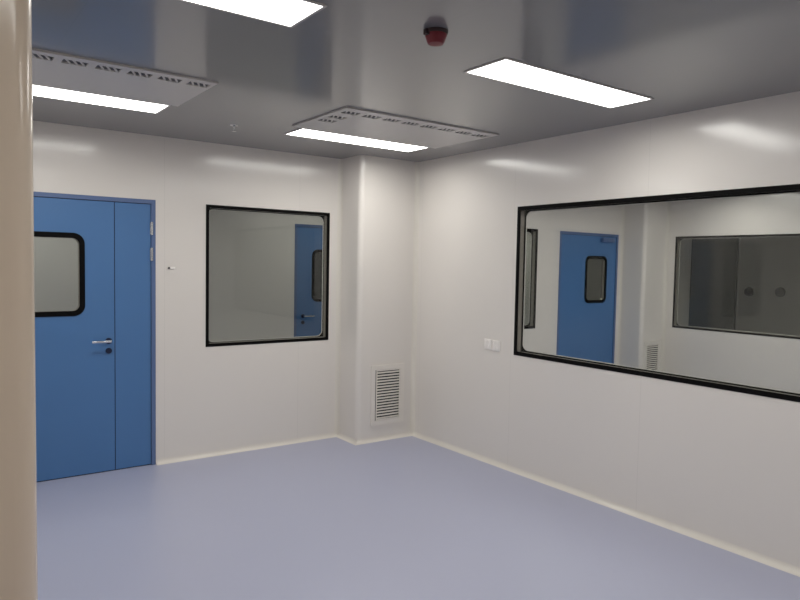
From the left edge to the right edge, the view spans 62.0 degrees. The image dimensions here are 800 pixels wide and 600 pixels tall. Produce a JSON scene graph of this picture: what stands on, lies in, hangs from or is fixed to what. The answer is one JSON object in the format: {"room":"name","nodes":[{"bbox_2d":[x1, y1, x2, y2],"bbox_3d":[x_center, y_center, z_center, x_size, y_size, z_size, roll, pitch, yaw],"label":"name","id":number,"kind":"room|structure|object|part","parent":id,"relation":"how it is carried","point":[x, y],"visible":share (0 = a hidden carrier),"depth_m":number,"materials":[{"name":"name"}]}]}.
{"room":"clean room","nodes":[
{"label":"clean room","id":0,"kind":"room"},
{"bbox_2d":[0,0,37,599],"bbox_3d":[-1.094,0.236,1.394,0.554,2.580,0.340,-1,4,-36],"label":"wall pillar","id":1,"kind":"structure","parent":0,"point":[18,474],"depth_m":1.39,"materials":[{"name":"beige paint"}]},
{"bbox_2d":[34,210,601,340],"bbox_3d":[-0.123,-0.139,8.779,10.930,2.580,0.060,-1,4,-36],"label":"wall","id":2,"kind":"structure","parent":0,"point":[252,255],"depth_m":7.53,"materials":[{"name":"paint"}]},
{"bbox_2d":[294,224,322,336],"bbox_3d":[-0.779,0.126,8.286,1.200,2.080,0.114,-1,4,-36],"label":"door","id":3,"kind":"structure","parent":2,"relation":"in","point":[308,238],"depth_m":8.01,"materials":[{"name":"metal"}]},
{"bbox_2d":[339,155,414,439],"bbox_3d":[-0.211,-0.006,6.247,0.629,2.580,0.340,-1,4,-36],"label":"column","id":4,"kind":"structure","parent":0,"point":[378,213],"depth_m":6.06,"materials":[{"name":"paint"}]},
{"bbox_2d":[370,363,404,425],"bbox_3d":[-0.114,0.871,6.158,0.367,0.552,0.012,-1,4,-36],"label":"grille","id":5,"kind":"object","parent":4,"relation":"attached to","point":[387,381],"visible":1,"depth_m":6.15,"materials":[{"name":"metal"}]},
{"bbox_3d":[-0.110,0.871,6.159,0.271,0.464,0.009,-1,4,-36],"label":"frame","id":6,"kind":"part","parent":5,"relation":"part of","materials":[{"name":"paint"}]},
{"bbox_2d":[33,121,740,459],"bbox_3d":[0.934,-0.042,7.325,10.930,2.580,0.060,-1,4,-36],"label":"wall","id":7,"kind":"structure","parent":0,"point":[208,399],"depth_m":5.51,"materials":[{"name":"paint"}]},
{"bbox_2d":[34,192,155,481],"bbox_3d":[-2.421,0.274,4.873,1.230,2.086,0.114,-1,4,-36],"label":"door","id":8,"kind":"structure","parent":7,"relation":"in","point":[95,361],"depth_m":5.00,"materials":[{"name":"metal"}]},
{"bbox_3d":[-2.233,0.312,4.976,0.137,0.020,0.054,-1,4,-36],"label":"lever handle","id":9,"kind":"part","parent":8,"relation":"part of","materials":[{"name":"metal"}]},
{"bbox_2d":[206,204,329,346],"bbox_3d":[-1.139,-0.206,5.807,1.156,1.167,0.066,-1,4,-36],"label":"window","id":10,"kind":"structure","parent":7,"relation":"in","point":[325,217],"depth_m":5.89,"materials":[{"name":"metal"}]},
{"bbox_2d":[156,431,412,464],"bbox_3d":[-0.899,1.279,5.810,2.299,0.036,0.376,-1,4,-36],"label":"baseboard","id":11,"kind":"structure","parent":7,"relation":"attached to","point":[409,433],"depth_m":5.91,"materials":[{"name":"white metal"}]},
{"bbox_2d":[334,159,342,431],"bbox_3d":[-0.569,-0.026,6.175,0.035,2.544,0.035,-1,4,-36],"label":"trim","id":12,"kind":"structure","parent":7,"relation":"attached to","point":[340,161],"depth_m":6.18,"materials":[{"name":"white metal"}]},
{"bbox_2d":[524,228,537,328],"bbox_3d":[1.116,-0.237,7.444,1.130,1.155,0.066,-1,4,-36],"label":"window","id":13,"kind":"structure","parent":7,"relation":"in","point":[534,232],"depth_m":7.75,"materials":[{"name":"metal"}]},
{"bbox_2d":[556,231,618,363],"bbox_3d":[2.345,0.192,8.341,1.130,2.058,0.100,-1,4,-36],"label":"door","id":14,"kind":"structure","parent":7,"relation":"in","point":[585,328],"depth_m":8.29,"materials":[{"name":"metal"}]},
{"bbox_2d":[616,205,625,364],"bbox_3d":[2.874,-0.095,8.673,0.035,2.544,0.035,-1,4,-36],"label":"trim","id":15,"kind":"structure","parent":7,"relation":"attached to","point":[624,206],"depth_m":8.67,"materials":[{"name":"grey metal"}]},
{"bbox_2d":[688,238,738,329],"bbox_3d":[4.728,0.047,10.086,1.330,2.250,0.064,-1,4,-36],"label":"door","id":16,"kind":"structure","parent":7,"relation":"in","point":[714,262],"depth_m":10.06,"materials":[{"name":"blue paint"}]},
{"bbox_2d":[31,0,799,161],"bbox_3d":[2.209,-1.265,5.533,10.930,0.100,7.920,-1,4,-36],"label":"ceiling","id":17,"kind":"structure","parent":0,"point":[372,55],"depth_m":3.09,"materials":[{"name":"paint"}]},
{"bbox_2d":[32,84,170,113],"bbox_3d":[-1.972,-1.202,3.890,1.164,0.005,0.294,-1,4,-36],"label":"recessed light","id":18,"kind":"object","parent":17,"relation":"in","point":[37,90],"visible":0.81,"depth_m":4.00,"materials":[{"name":"paint"}]},
{"bbox_2d":[32,48,217,105],"bbox_3d":[-1.716,-1.171,3.444,1.340,0.010,0.675,-1,4,-36],"label":"ceiling vent","id":19,"kind":"object","parent":17,"relation":"in","point":[50,69],"visible":0.87,"depth_m":3.53,"materials":[{"name":"metal"}]},
{"bbox_2d":[180,0,326,27],"bbox_3d":[-0.827,-1.094,2.254,1.164,0.005,0.294,-1,4,-36],"label":"recessed light","id":20,"kind":"object","parent":17,"relation":"in","point":[287,13],"visible":1,"depth_m":2.51,"materials":[{"name":"paint"}]},
{"bbox_2d":[284,128,429,151],"bbox_3d":[-0.312,-1.241,5.194,1.164,0.005,0.294,-1,4,-36],"label":"recessed light","id":21,"kind":"object","parent":17,"relation":"in","point":[301,132],"visible":0.92,"depth_m":5.15,"materials":[{"name":"paint"}]},
{"bbox_2d":[292,106,498,147],"bbox_3d":[-0.019,-1.209,4.740,1.290,0.010,0.730,-1,4,-36],"label":"ceiling vent","id":22,"kind":"object","parent":17,"relation":"in","point":[346,120],"visible":1,"depth_m":4.66,"materials":[{"name":"metal"}]},
{"bbox_2d":[423,27,447,46],"bbox_3d":[0.147,-1.077,2.735,0.100,0.054,0.100,2,3,12],"label":"fire alarm","id":23,"kind":"object","parent":17,"relation":"attached to","point":[435,36],"visible":1,"depth_m":2.70,"materials":[{"name":"red plastic"}]},
{"bbox_2d":[463,57,653,107],"bbox_3d":[0.870,-1.130,3.517,1.164,0.005,0.294,-1,4,-36],"label":"recessed light","id":24,"kind":"object","parent":17,"relation":"in","point":[506,70],"visible":1,"depth_m":3.46,"materials":[{"name":"paint"}]},
{"bbox_2d":[37,436,799,599],"bbox_3d":[2.160,1.411,5.675,10.930,0.100,7.920,-1,4,-36],"label":"floor","id":25,"kind":"structure","parent":0,"point":[410,517],"depth_m":3.95,"materials":[{"name":"plastic"}]},
{"bbox_2d":[415,91,799,566],"bbox_3d":[1.730,0.141,4.164,0.060,2.580,6.000,-1,4,-36],"label":"wall","id":26,"kind":"structure","parent":0,"point":[724,465],"depth_m":4.60,"materials":[{"name":"paint"}]},
{"bbox_2d":[410,162,419,430],"bbox_3d":[0.140,-0.018,6.269,0.035,2.544,0.035,-1,4,-36],"label":"trim","id":27,"kind":"structure","parent":26,"relation":"attached to","point":[417,164],"depth_m":6.28,"materials":[{"name":"white metal"}]},
{"bbox_2d":[484,339,491,349],"bbox_3d":[0.726,0.364,5.492,0.012,0.086,0.086,-1,4,-36],"label":"wall switch","id":28,"kind":"object","parent":26,"relation":"attached to","point":[487,342],"visible":1,"depth_m":5.48,"materials":[{"name":"white plastic"}]},
{"bbox_2d":[492,340,499,351],"bbox_3d":[0.782,0.374,5.415,0.012,0.086,0.086,-1,4,-36],"label":"wall switch","id":29,"kind":"object","parent":26,"relation":"attached to","point":[495,344],"visible":1,"depth_m":5.41,"materials":[{"name":"white plastic"}]},
{"bbox_2d":[412,431,799,576],"bbox_3d":[1.767,1.421,4.066,0.036,0.036,5.660,-1,4,-36],"label":"baseboard","id":30,"kind":"structure","parent":26,"relation":"attached to","point":[733,548],"depth_m":4.39,"materials":[{"name":"white metal"}]},
{"bbox_2d":[514,184,799,401],"bbox_3d":[1.643,-0.083,4.278,0.066,1.165,2.410,-1,4,-36],"label":"window","id":31,"kind":"structure","parent":26,"relation":"in","point":[523,211],"depth_m":4.42,"materials":[{"name":"metal"}]},
{"bbox_2d":[620,202,666,367],"bbox_3d":[3.170,-0.073,8.700,0.475,2.580,0.340,-1,4,-36],"label":"column","id":32,"kind":"structure","parent":0,"point":[645,224],"depth_m":8.54,"materials":[{"name":"paint"}]},
{"bbox_2d":[643,341,660,370],"bbox_3d":[3.255,0.807,8.602,0.360,0.545,0.012,-1,4,-36],"label":"grille","id":33,"kind":"object","parent":32,"relation":"attached to","point":[652,350],"visible":0.59,"depth_m":8.60,"materials":[{"name":"metal"}]},
{"bbox_3d":[3.259,0.807,8.604,0.264,0.457,0.009,-1,4,-36],"label":"frame","id":34,"kind":"part","parent":33,"relation":"part of","materials":[{"name":"paint"}]},
{"bbox_2d":[664,193,799,391],"bbox_3d":[5.048,0.075,6.571,0.060,2.580,6.000,-1,4,-36],"label":"wall","id":35,"kind":"structure","parent":0,"point":[763,361],"depth_m":7.98,"materials":[{"name":"paint"}]},
{"bbox_2d":[660,202,670,370],"bbox_3d":[3.458,-0.085,8.677,0.035,2.544,0.035,-1,4,-36],"label":"trim","id":36,"kind":"structure","parent":35,"relation":"attached to","point":[668,203],"depth_m":8.68,"materials":[{"name":"grey metal"}]},
{"bbox_2d":[672,234,799,338],"bbox_3d":[4.307,-0.163,7.586,0.066,1.170,2.535,-1,4,-36],"label":"window","id":37,"kind":"structure","parent":35,"relation":"in","point":[675,324],"depth_m":8.31,"materials":[{"name":"metal"}]},
{"bbox_2d":[737,237,799,335],"bbox_3d":[7.112,0.034,8.069,0.060,2.580,6.000,-1,4,-36],"label":"wall","id":38,"kind":"structure","parent":0,"point":[767,264],"depth_m":10.08,"materials":[{"name":"paint"}]},
{"bbox_2d":[744,287,753,295],"bbox_3d":[5.413,-0.128,10.327,0.033,0.144,0.144,-1,4,-36],"label":"gauge","id":39,"kind":"object","parent":38,"relation":"attached to","point":[748,291],"visible":1,"depth_m":10.31},
{"bbox_2d":[775,287,784,296],"bbox_3d":[5.683,-0.118,9.954,0.033,0.144,0.144,-1,4,-36],"label":"gauge","id":40,"kind":"object","parent":38,"relation":"attached to","point":[780,291],"visible":1,"depth_m":9.94}
]}

